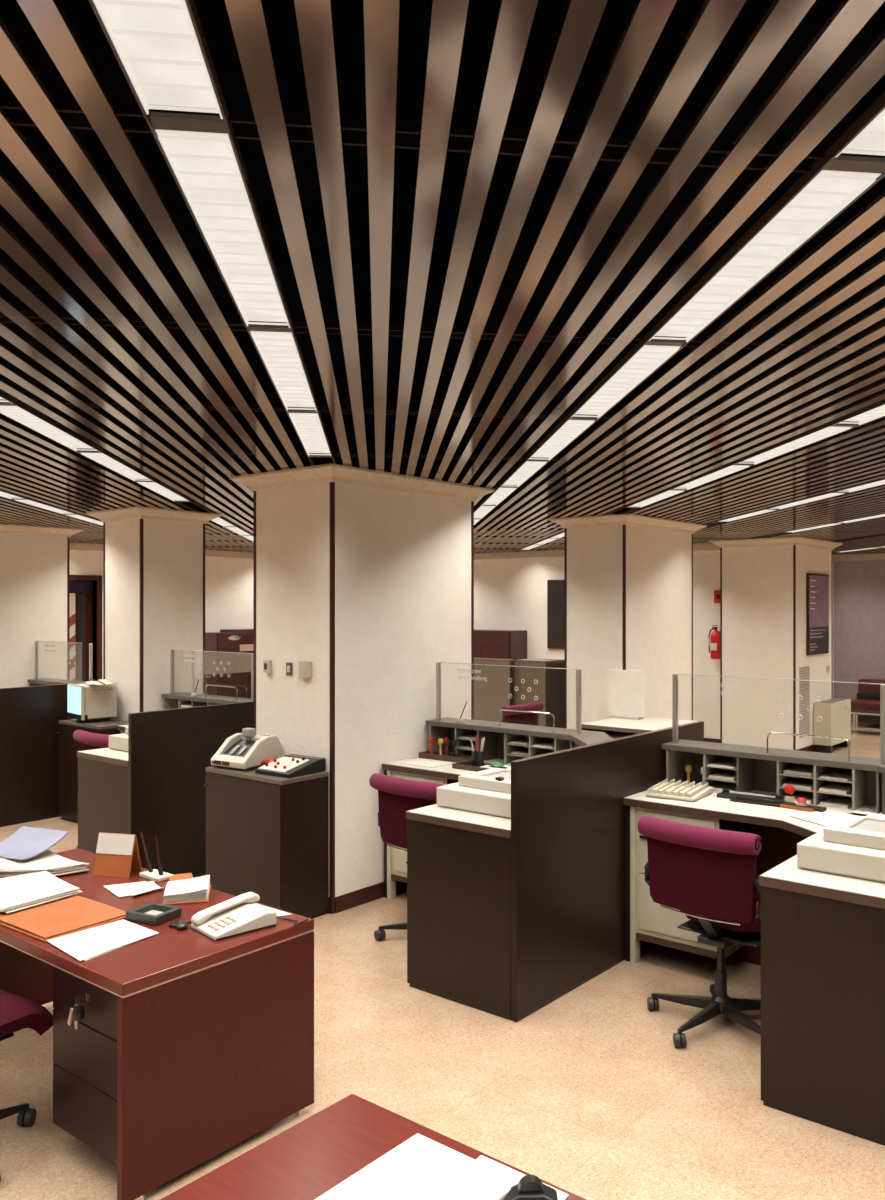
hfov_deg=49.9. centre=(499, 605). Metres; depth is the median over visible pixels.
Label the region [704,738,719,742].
baseboard
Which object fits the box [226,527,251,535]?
ceiling light
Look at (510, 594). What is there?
wall
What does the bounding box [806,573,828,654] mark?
framed notice
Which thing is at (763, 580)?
pillar
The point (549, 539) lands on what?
ceiling light
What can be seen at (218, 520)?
ceiling light
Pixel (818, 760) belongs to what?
shelf
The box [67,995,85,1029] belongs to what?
keys
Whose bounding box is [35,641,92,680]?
glass screen
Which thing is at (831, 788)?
paper stack
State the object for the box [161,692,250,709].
unit
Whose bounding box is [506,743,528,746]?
shelf
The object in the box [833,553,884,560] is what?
trim
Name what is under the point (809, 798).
paper stack
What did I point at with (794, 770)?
paper stack
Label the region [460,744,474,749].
paper stack
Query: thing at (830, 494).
diffuser
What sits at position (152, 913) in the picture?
ashtray
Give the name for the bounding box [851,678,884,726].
sofa
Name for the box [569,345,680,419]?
ceiling light
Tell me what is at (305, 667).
junction box
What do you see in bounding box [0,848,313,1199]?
executive desk
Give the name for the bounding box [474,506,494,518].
ceiling light
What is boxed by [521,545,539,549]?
ceiling light
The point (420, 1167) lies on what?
paper sheet
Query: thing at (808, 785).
paper stack
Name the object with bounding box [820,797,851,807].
paper stack
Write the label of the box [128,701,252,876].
screen
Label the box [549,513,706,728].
pillar
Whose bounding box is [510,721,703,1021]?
screen
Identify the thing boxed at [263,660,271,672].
wall thermostat
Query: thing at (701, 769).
stamp
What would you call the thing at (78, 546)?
trim
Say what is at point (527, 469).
diffuser
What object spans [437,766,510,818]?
printer
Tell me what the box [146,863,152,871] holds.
socket
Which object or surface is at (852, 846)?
office machine
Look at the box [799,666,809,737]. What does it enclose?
grille
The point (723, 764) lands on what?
paper stack
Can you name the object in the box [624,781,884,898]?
countertop
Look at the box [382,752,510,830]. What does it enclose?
countertop
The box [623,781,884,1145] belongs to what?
desk
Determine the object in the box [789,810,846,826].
paper sheet
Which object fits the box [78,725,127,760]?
countertop
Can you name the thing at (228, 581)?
wall
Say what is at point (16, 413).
ceiling light
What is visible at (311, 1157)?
desk
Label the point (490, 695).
cabinet
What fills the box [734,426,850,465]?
ceiling light
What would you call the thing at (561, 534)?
ceiling light
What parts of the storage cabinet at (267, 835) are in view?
door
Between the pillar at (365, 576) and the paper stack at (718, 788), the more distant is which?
the pillar at (365, 576)
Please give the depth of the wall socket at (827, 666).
13.10 m
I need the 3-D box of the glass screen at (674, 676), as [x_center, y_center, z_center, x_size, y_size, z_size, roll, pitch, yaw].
[1.496,0.601,5.216,1.208,0.406,0.024,0,0,38]
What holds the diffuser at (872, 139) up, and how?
attached to the ceiling light at (871, 139)
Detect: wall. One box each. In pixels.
[24,514,252,678]
[474,518,719,738]
[832,555,833,697]
[834,553,884,720]
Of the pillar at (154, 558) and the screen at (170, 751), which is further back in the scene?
the pillar at (154, 558)
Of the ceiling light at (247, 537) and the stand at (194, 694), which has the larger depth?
the ceiling light at (247, 537)
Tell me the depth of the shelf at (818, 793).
4.96 m
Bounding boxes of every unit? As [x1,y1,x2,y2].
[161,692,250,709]
[426,717,612,764]
[661,739,884,814]
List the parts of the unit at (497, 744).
panel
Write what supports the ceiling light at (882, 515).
attached to the rails at (878, 106)
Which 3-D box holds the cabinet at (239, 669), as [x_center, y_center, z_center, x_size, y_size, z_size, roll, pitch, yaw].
[-4.106,1.180,14.969,0.474,1.540,1.150,0,0,38]
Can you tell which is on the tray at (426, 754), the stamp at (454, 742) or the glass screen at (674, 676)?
the stamp at (454, 742)
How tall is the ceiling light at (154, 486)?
0.022 m
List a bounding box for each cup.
[471,750,483,766]
[795,797,807,805]
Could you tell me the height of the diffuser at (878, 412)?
0.004 m
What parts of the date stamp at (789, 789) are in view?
knob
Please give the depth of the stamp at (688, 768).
5.53 m
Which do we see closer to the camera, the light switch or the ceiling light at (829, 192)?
the ceiling light at (829, 192)
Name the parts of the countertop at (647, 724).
panel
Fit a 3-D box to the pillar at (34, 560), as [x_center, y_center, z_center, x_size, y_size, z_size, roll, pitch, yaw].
[-5.598,0.535,10.654,1.130,2.829,1.320,0,0,38]
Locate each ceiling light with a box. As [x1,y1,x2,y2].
[0,397,15,405]
[0,406,100,452]
[0,491,27,499]
[15,500,76,514]
[67,515,102,525]
[81,453,153,481]
[93,0,227,133]
[138,482,189,501]
[155,129,290,331]
[212,517,234,526]
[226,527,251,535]
[243,536,252,540]
[250,331,317,413]
[289,413,330,456]
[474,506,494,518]
[482,488,515,505]
[500,461,546,487]
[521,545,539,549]
[527,420,594,461]
[534,538,555,544]
[551,533,563,538]
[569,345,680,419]
[626,490,683,507]
[645,170,880,345]
[671,465,748,490]
[717,510,774,521]
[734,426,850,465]
[765,493,843,509]
[783,523,838,532]
[823,109,884,173]
[832,405,884,426]
[833,480,884,492]
[835,514,884,523]
[841,548,874,551]
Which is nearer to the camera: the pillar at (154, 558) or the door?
the pillar at (154, 558)
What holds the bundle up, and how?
on the computer monitor at (86, 703)
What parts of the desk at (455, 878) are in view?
leg, panel, drawer, drawer, drawer, drawer, panel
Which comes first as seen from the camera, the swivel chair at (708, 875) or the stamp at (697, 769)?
the swivel chair at (708, 875)
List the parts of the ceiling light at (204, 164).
plate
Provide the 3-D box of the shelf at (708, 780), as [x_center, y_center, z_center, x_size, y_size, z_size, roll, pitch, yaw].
[1.300,0.979,5.402,0.188,0.006,0.197,0,0,38]
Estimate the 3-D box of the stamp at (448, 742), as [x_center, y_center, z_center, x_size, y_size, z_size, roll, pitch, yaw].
[-0.351,0.978,6.470,0.042,0.130,0.042,0,0,40]
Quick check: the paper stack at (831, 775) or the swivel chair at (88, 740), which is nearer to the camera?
the paper stack at (831, 775)
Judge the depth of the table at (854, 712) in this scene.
14.57 m
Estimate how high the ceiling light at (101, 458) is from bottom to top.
0.022 m
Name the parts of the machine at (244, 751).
panel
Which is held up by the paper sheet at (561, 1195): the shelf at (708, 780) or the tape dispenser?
the tape dispenser
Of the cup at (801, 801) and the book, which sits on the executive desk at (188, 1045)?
the book
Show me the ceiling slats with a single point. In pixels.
(648, 18)
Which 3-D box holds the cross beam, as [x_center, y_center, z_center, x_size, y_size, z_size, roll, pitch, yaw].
[0.506,-0.902,8.083,16.277,0.016,19.377,0,0,38]
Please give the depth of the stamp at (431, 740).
6.56 m
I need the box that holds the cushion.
[857,692,879,699]
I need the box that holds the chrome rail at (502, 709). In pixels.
[499,709,554,731]
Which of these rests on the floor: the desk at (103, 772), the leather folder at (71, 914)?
the desk at (103, 772)
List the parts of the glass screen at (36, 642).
post, post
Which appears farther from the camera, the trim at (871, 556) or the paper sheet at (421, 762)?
the trim at (871, 556)
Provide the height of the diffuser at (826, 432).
0.004 m
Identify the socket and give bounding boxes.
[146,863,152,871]
[158,866,162,874]
[826,665,829,672]
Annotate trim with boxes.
[70,542,252,558]
[474,543,719,559]
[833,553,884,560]
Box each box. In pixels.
[299,661,311,677]
[714,590,719,602]
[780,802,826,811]
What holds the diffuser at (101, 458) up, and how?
attached to the ceiling light at (101, 458)
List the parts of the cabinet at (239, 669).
panel, door, name plate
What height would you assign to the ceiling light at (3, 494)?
0.022 m
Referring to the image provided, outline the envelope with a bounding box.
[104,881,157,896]
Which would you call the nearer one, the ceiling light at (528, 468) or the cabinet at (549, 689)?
the ceiling light at (528, 468)
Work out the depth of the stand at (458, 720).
6.51 m
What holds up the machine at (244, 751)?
on the storage cabinet at (267, 835)
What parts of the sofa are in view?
seat, backrest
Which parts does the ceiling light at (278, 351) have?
plate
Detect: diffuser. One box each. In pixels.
[87,453,143,476]
[103,0,217,108]
[142,482,172,493]
[497,488,512,501]
[505,462,542,482]
[639,494,668,503]
[682,466,741,485]
[744,428,840,460]
[784,493,835,505]
[845,405,884,421]
[846,114,884,151]
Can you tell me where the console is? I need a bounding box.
[255,754,325,777]
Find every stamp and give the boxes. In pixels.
[428,738,433,753]
[438,739,443,754]
[445,740,450,755]
[451,740,456,756]
[685,765,691,782]
[695,766,700,784]
[700,767,702,785]
[784,785,794,802]
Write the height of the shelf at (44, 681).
1.145 m
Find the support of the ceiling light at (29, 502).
attached to the rails at (878, 106)
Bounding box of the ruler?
[730,799,781,807]
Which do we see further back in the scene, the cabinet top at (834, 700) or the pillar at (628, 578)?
the cabinet top at (834, 700)
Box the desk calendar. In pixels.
[92,832,141,877]
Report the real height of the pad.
0.012 m
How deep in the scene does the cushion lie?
15.56 m
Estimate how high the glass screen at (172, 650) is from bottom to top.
0.406 m
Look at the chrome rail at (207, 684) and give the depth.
8.18 m
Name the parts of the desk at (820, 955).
leg, panel, drawer, drawer, drawer, drawer, drawer, modesty panel, panel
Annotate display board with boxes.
[608,669,645,719]
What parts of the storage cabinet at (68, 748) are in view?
door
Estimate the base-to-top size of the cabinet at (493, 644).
1.560 m
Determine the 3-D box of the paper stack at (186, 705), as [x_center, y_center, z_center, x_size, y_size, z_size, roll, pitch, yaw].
[-2.746,0.896,8.531,0.146,0.018,0.174,0,0,38]
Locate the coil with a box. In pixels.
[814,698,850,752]
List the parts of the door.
panel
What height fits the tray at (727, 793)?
0.037 m
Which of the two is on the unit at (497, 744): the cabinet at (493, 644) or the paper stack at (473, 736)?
the paper stack at (473, 736)
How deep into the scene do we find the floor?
3.84 m
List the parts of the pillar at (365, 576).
corner trim, corner trim, skirting, cornice, corner trim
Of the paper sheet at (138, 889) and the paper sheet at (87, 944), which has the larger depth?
the paper sheet at (138, 889)
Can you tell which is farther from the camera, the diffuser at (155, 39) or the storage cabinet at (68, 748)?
the storage cabinet at (68, 748)
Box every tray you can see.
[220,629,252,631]
[419,751,471,762]
[452,760,490,771]
[646,779,712,801]
[717,789,785,804]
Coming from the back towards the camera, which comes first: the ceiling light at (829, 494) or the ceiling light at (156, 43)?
the ceiling light at (829, 494)
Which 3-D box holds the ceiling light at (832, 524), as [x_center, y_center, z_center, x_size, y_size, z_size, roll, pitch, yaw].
[3.519,-0.891,10.807,0.132,0.022,1.294,0,0,-7]
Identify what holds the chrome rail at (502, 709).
on the unit at (497, 744)
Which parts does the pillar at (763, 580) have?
corner trim, cornice, corner trim, skirting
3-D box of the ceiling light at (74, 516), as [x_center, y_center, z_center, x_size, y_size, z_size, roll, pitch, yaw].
[-4.219,-0.891,9.824,0.132,0.022,1.294,0,0,-7]
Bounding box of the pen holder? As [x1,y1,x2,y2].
[139,832,173,881]
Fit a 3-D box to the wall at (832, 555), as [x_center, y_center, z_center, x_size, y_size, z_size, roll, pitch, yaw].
[4.400,0.350,14.743,0.200,3.200,4.100,0,0,38]
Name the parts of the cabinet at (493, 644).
panel, door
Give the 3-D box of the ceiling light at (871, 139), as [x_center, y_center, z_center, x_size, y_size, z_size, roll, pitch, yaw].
[0.797,-0.891,1.288,0.132,0.022,1.294,0,0,-7]
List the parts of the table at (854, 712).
leg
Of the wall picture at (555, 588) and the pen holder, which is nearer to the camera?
the pen holder
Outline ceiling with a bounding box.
[0,0,884,530]
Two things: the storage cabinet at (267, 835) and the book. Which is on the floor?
the storage cabinet at (267, 835)
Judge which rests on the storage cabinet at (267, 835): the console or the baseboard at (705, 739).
the console
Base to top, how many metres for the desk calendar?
0.180 m
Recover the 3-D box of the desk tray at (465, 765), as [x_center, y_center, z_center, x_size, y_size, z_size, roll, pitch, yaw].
[0.044,1.035,6.034,0.690,0.030,0.265,0,0,38]
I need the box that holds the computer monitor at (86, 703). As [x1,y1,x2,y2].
[67,683,116,722]
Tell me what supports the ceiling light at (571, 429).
attached to the rails at (878, 106)
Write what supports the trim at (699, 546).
attached to the wall at (510, 594)
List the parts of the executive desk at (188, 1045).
panel, drawer, drawer, drawer, panel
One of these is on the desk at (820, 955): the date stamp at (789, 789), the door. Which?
the date stamp at (789, 789)
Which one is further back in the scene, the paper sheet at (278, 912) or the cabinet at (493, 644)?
the cabinet at (493, 644)
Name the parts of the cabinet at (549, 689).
door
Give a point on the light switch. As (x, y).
(288, 665)
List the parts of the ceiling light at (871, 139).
plate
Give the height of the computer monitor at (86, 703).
0.340 m
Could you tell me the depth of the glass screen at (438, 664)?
6.35 m
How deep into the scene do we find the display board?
8.86 m
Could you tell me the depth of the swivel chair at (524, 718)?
9.43 m
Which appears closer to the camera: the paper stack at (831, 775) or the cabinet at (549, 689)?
the paper stack at (831, 775)
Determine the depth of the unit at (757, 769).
5.24 m
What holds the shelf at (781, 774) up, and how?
attached to the unit at (757, 769)
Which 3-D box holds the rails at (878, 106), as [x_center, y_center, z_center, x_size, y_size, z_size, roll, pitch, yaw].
[0.506,-0.892,8.083,16.255,0.026,19.355,0,0,38]
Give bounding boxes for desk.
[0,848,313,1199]
[77,725,127,853]
[160,1094,585,1199]
[382,752,512,1020]
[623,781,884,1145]
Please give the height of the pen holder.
0.187 m
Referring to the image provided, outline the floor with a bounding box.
[0,721,884,1199]
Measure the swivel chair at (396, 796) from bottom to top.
0.972 m
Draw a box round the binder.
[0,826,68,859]
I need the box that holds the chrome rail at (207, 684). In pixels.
[205,684,237,700]
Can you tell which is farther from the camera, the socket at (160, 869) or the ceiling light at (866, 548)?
the ceiling light at (866, 548)
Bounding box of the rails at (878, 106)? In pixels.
[0,0,884,553]
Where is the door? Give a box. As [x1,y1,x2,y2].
[70,575,101,681]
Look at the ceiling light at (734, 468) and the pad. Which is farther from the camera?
the ceiling light at (734, 468)
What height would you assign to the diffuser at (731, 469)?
0.004 m
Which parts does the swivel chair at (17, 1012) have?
leg, seat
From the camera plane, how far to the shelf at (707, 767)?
5.36 m
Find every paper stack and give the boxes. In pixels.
[0,850,89,876]
[0,871,82,912]
[181,704,191,707]
[459,734,476,738]
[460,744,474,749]
[510,739,528,744]
[511,749,528,755]
[532,742,553,747]
[707,761,735,768]
[709,771,735,780]
[713,783,735,792]
[783,780,812,789]
[784,766,812,775]
[791,793,812,803]
[819,772,851,780]
[819,783,851,794]
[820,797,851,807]
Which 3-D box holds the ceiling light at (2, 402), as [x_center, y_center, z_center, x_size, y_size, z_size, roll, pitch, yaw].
[-2.110,-0.891,3.539,0.132,0.022,1.294,0,0,-7]
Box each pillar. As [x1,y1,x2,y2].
[0,523,83,687]
[86,506,221,720]
[230,463,494,913]
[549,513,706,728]
[709,536,842,751]
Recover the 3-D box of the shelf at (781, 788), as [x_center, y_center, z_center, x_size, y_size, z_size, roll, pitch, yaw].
[1.640,0.979,5.138,0.188,0.006,0.197,0,0,38]
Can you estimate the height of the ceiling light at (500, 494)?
0.022 m
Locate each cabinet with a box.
[57,719,127,822]
[204,766,328,918]
[205,632,252,698]
[474,629,526,704]
[474,658,513,721]
[515,658,563,727]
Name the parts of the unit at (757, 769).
panel, angled panel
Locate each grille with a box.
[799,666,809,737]
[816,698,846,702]
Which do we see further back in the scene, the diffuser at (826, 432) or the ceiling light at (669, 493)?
the ceiling light at (669, 493)
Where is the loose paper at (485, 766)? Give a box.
[481,765,494,768]
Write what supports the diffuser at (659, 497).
attached to the ceiling light at (669, 493)
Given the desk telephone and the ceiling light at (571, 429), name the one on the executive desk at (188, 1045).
the desk telephone
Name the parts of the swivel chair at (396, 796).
leg, backrest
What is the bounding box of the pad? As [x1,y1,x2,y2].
[169,873,192,880]
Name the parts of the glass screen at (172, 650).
post, post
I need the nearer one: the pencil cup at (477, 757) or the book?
the book
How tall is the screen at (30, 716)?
1.221 m
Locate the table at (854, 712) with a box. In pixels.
[851,709,879,730]
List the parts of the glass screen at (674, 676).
post, post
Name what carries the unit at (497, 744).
on the desk at (455, 878)
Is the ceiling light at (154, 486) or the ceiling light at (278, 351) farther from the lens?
the ceiling light at (154, 486)
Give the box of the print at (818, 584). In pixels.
[809,575,828,626]
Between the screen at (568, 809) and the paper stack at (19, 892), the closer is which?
the paper stack at (19, 892)
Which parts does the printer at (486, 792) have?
foot plate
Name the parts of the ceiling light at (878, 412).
plate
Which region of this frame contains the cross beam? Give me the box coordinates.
[0,97,884,549]
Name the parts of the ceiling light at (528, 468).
plate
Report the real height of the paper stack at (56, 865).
0.040 m
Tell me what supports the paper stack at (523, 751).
on the unit at (497, 744)
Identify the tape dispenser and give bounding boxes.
[503,1174,557,1199]
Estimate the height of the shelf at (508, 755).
0.006 m
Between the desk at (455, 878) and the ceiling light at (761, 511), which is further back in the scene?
the ceiling light at (761, 511)
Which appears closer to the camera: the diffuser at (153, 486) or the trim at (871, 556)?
the diffuser at (153, 486)
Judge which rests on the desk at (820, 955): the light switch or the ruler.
the ruler
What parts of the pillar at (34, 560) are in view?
cornice, corner trim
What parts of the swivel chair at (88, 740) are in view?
backrest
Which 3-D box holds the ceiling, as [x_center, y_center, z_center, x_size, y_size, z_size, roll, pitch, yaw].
[0.506,-1.300,8.083,16.700,0.100,19.800,0,0,38]
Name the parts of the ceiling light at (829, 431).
plate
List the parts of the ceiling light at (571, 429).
plate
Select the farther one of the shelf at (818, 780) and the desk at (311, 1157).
the shelf at (818, 780)
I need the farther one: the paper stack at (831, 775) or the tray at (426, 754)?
the tray at (426, 754)
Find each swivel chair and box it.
[0,989,52,1180]
[73,730,108,848]
[369,773,445,940]
[501,702,543,725]
[637,816,761,1047]
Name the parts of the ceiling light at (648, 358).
plate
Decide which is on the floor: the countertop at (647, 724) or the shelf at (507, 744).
the countertop at (647, 724)
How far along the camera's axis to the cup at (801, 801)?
4.88 m
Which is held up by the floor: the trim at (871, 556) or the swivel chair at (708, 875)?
the swivel chair at (708, 875)
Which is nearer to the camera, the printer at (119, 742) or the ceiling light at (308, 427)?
the ceiling light at (308, 427)
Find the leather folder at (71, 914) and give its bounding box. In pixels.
[0,895,125,941]
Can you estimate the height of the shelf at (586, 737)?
0.033 m
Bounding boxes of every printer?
[109,727,127,751]
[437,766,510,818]
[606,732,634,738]
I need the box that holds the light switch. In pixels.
[286,662,291,675]
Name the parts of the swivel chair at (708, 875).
leg, leg, backrest, seat plate, seat, leg, leg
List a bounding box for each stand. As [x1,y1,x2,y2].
[191,680,198,696]
[455,701,466,722]
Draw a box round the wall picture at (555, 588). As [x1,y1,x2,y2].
[547,580,563,648]
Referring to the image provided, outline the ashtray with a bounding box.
[125,902,181,925]
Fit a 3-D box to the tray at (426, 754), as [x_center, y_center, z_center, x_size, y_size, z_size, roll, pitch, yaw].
[-0.350,1.032,6.472,0.460,0.036,0.105,0,0,38]
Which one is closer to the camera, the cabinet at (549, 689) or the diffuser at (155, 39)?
the diffuser at (155, 39)
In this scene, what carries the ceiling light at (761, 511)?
attached to the rails at (878, 106)
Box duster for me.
[260,757,276,765]
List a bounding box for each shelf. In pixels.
[28,678,85,718]
[161,692,250,703]
[426,717,612,745]
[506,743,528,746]
[506,753,528,757]
[661,739,884,773]
[706,765,735,769]
[706,777,735,782]
[779,772,812,778]
[779,786,812,791]
[816,777,851,782]
[816,790,851,796]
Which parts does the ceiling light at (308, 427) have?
plate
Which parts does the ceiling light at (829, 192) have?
plate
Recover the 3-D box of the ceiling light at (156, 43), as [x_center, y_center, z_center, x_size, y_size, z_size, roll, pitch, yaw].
[-0.493,-0.891,1.124,0.132,0.022,1.294,0,0,-7]
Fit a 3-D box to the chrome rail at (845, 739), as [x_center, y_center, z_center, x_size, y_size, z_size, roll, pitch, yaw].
[1.636,0.745,5.051,0.450,0.120,0.010,0,0,38]
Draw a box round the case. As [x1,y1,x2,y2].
[169,920,191,929]
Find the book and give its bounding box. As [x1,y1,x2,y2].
[162,875,210,904]
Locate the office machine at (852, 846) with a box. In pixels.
[797,811,884,882]
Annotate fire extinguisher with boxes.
[709,625,719,658]
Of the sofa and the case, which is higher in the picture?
the sofa
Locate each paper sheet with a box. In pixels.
[47,919,158,960]
[121,881,163,895]
[262,905,291,915]
[315,1133,519,1199]
[402,759,451,767]
[476,1155,568,1199]
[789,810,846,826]
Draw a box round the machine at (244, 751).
[211,728,281,770]
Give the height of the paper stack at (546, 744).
0.008 m
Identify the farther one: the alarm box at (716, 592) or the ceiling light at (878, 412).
the alarm box at (716, 592)
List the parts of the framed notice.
panel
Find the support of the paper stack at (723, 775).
on the unit at (757, 769)
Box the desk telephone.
[191,892,307,940]
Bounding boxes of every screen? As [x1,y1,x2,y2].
[0,684,70,826]
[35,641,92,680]
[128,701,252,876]
[170,649,252,700]
[436,662,580,733]
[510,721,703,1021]
[672,674,884,763]
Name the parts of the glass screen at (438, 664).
post, post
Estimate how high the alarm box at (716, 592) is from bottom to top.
0.180 m
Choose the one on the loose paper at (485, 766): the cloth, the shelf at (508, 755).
the cloth
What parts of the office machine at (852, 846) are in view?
foot plate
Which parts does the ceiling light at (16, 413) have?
plate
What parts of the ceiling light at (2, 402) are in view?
plate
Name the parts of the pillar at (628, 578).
corner trim, corner trim, cornice, corner trim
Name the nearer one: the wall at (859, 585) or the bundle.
the bundle
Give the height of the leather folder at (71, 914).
0.018 m
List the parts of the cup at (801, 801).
dish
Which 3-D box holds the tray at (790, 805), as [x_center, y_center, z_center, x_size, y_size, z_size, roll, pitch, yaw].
[1.564,1.039,4.893,0.220,0.022,0.068,0,0,42]
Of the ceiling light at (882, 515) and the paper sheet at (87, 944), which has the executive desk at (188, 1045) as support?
the paper sheet at (87, 944)
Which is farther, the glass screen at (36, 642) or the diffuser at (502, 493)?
the glass screen at (36, 642)
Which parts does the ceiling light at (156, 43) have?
plate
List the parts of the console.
key plate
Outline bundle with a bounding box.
[84,679,117,685]
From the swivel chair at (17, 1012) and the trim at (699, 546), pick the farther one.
the trim at (699, 546)
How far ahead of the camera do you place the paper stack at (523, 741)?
6.25 m
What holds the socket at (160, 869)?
attached to the pen holder
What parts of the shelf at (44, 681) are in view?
panel, shelf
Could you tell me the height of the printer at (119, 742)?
0.172 m
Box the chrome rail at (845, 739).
[767,732,849,760]
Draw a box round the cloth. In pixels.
[487,762,510,767]
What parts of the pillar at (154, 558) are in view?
corner trim, corner trim, cornice, corner trim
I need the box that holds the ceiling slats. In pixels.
[0,0,884,554]
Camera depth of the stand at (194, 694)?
8.40 m
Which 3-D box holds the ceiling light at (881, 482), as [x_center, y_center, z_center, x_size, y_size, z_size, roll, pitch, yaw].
[2.721,-0.891,6.774,0.132,0.022,1.294,0,0,-7]
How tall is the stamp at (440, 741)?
0.130 m
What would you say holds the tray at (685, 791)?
on the desk at (820, 955)
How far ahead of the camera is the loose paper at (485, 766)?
6.09 m
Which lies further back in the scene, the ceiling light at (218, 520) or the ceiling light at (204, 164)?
the ceiling light at (218, 520)
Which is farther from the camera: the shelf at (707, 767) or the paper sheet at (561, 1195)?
the shelf at (707, 767)
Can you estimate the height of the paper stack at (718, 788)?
0.017 m
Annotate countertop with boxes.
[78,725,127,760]
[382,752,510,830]
[581,717,695,733]
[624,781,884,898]
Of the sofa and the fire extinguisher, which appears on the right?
the sofa
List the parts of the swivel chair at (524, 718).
backrest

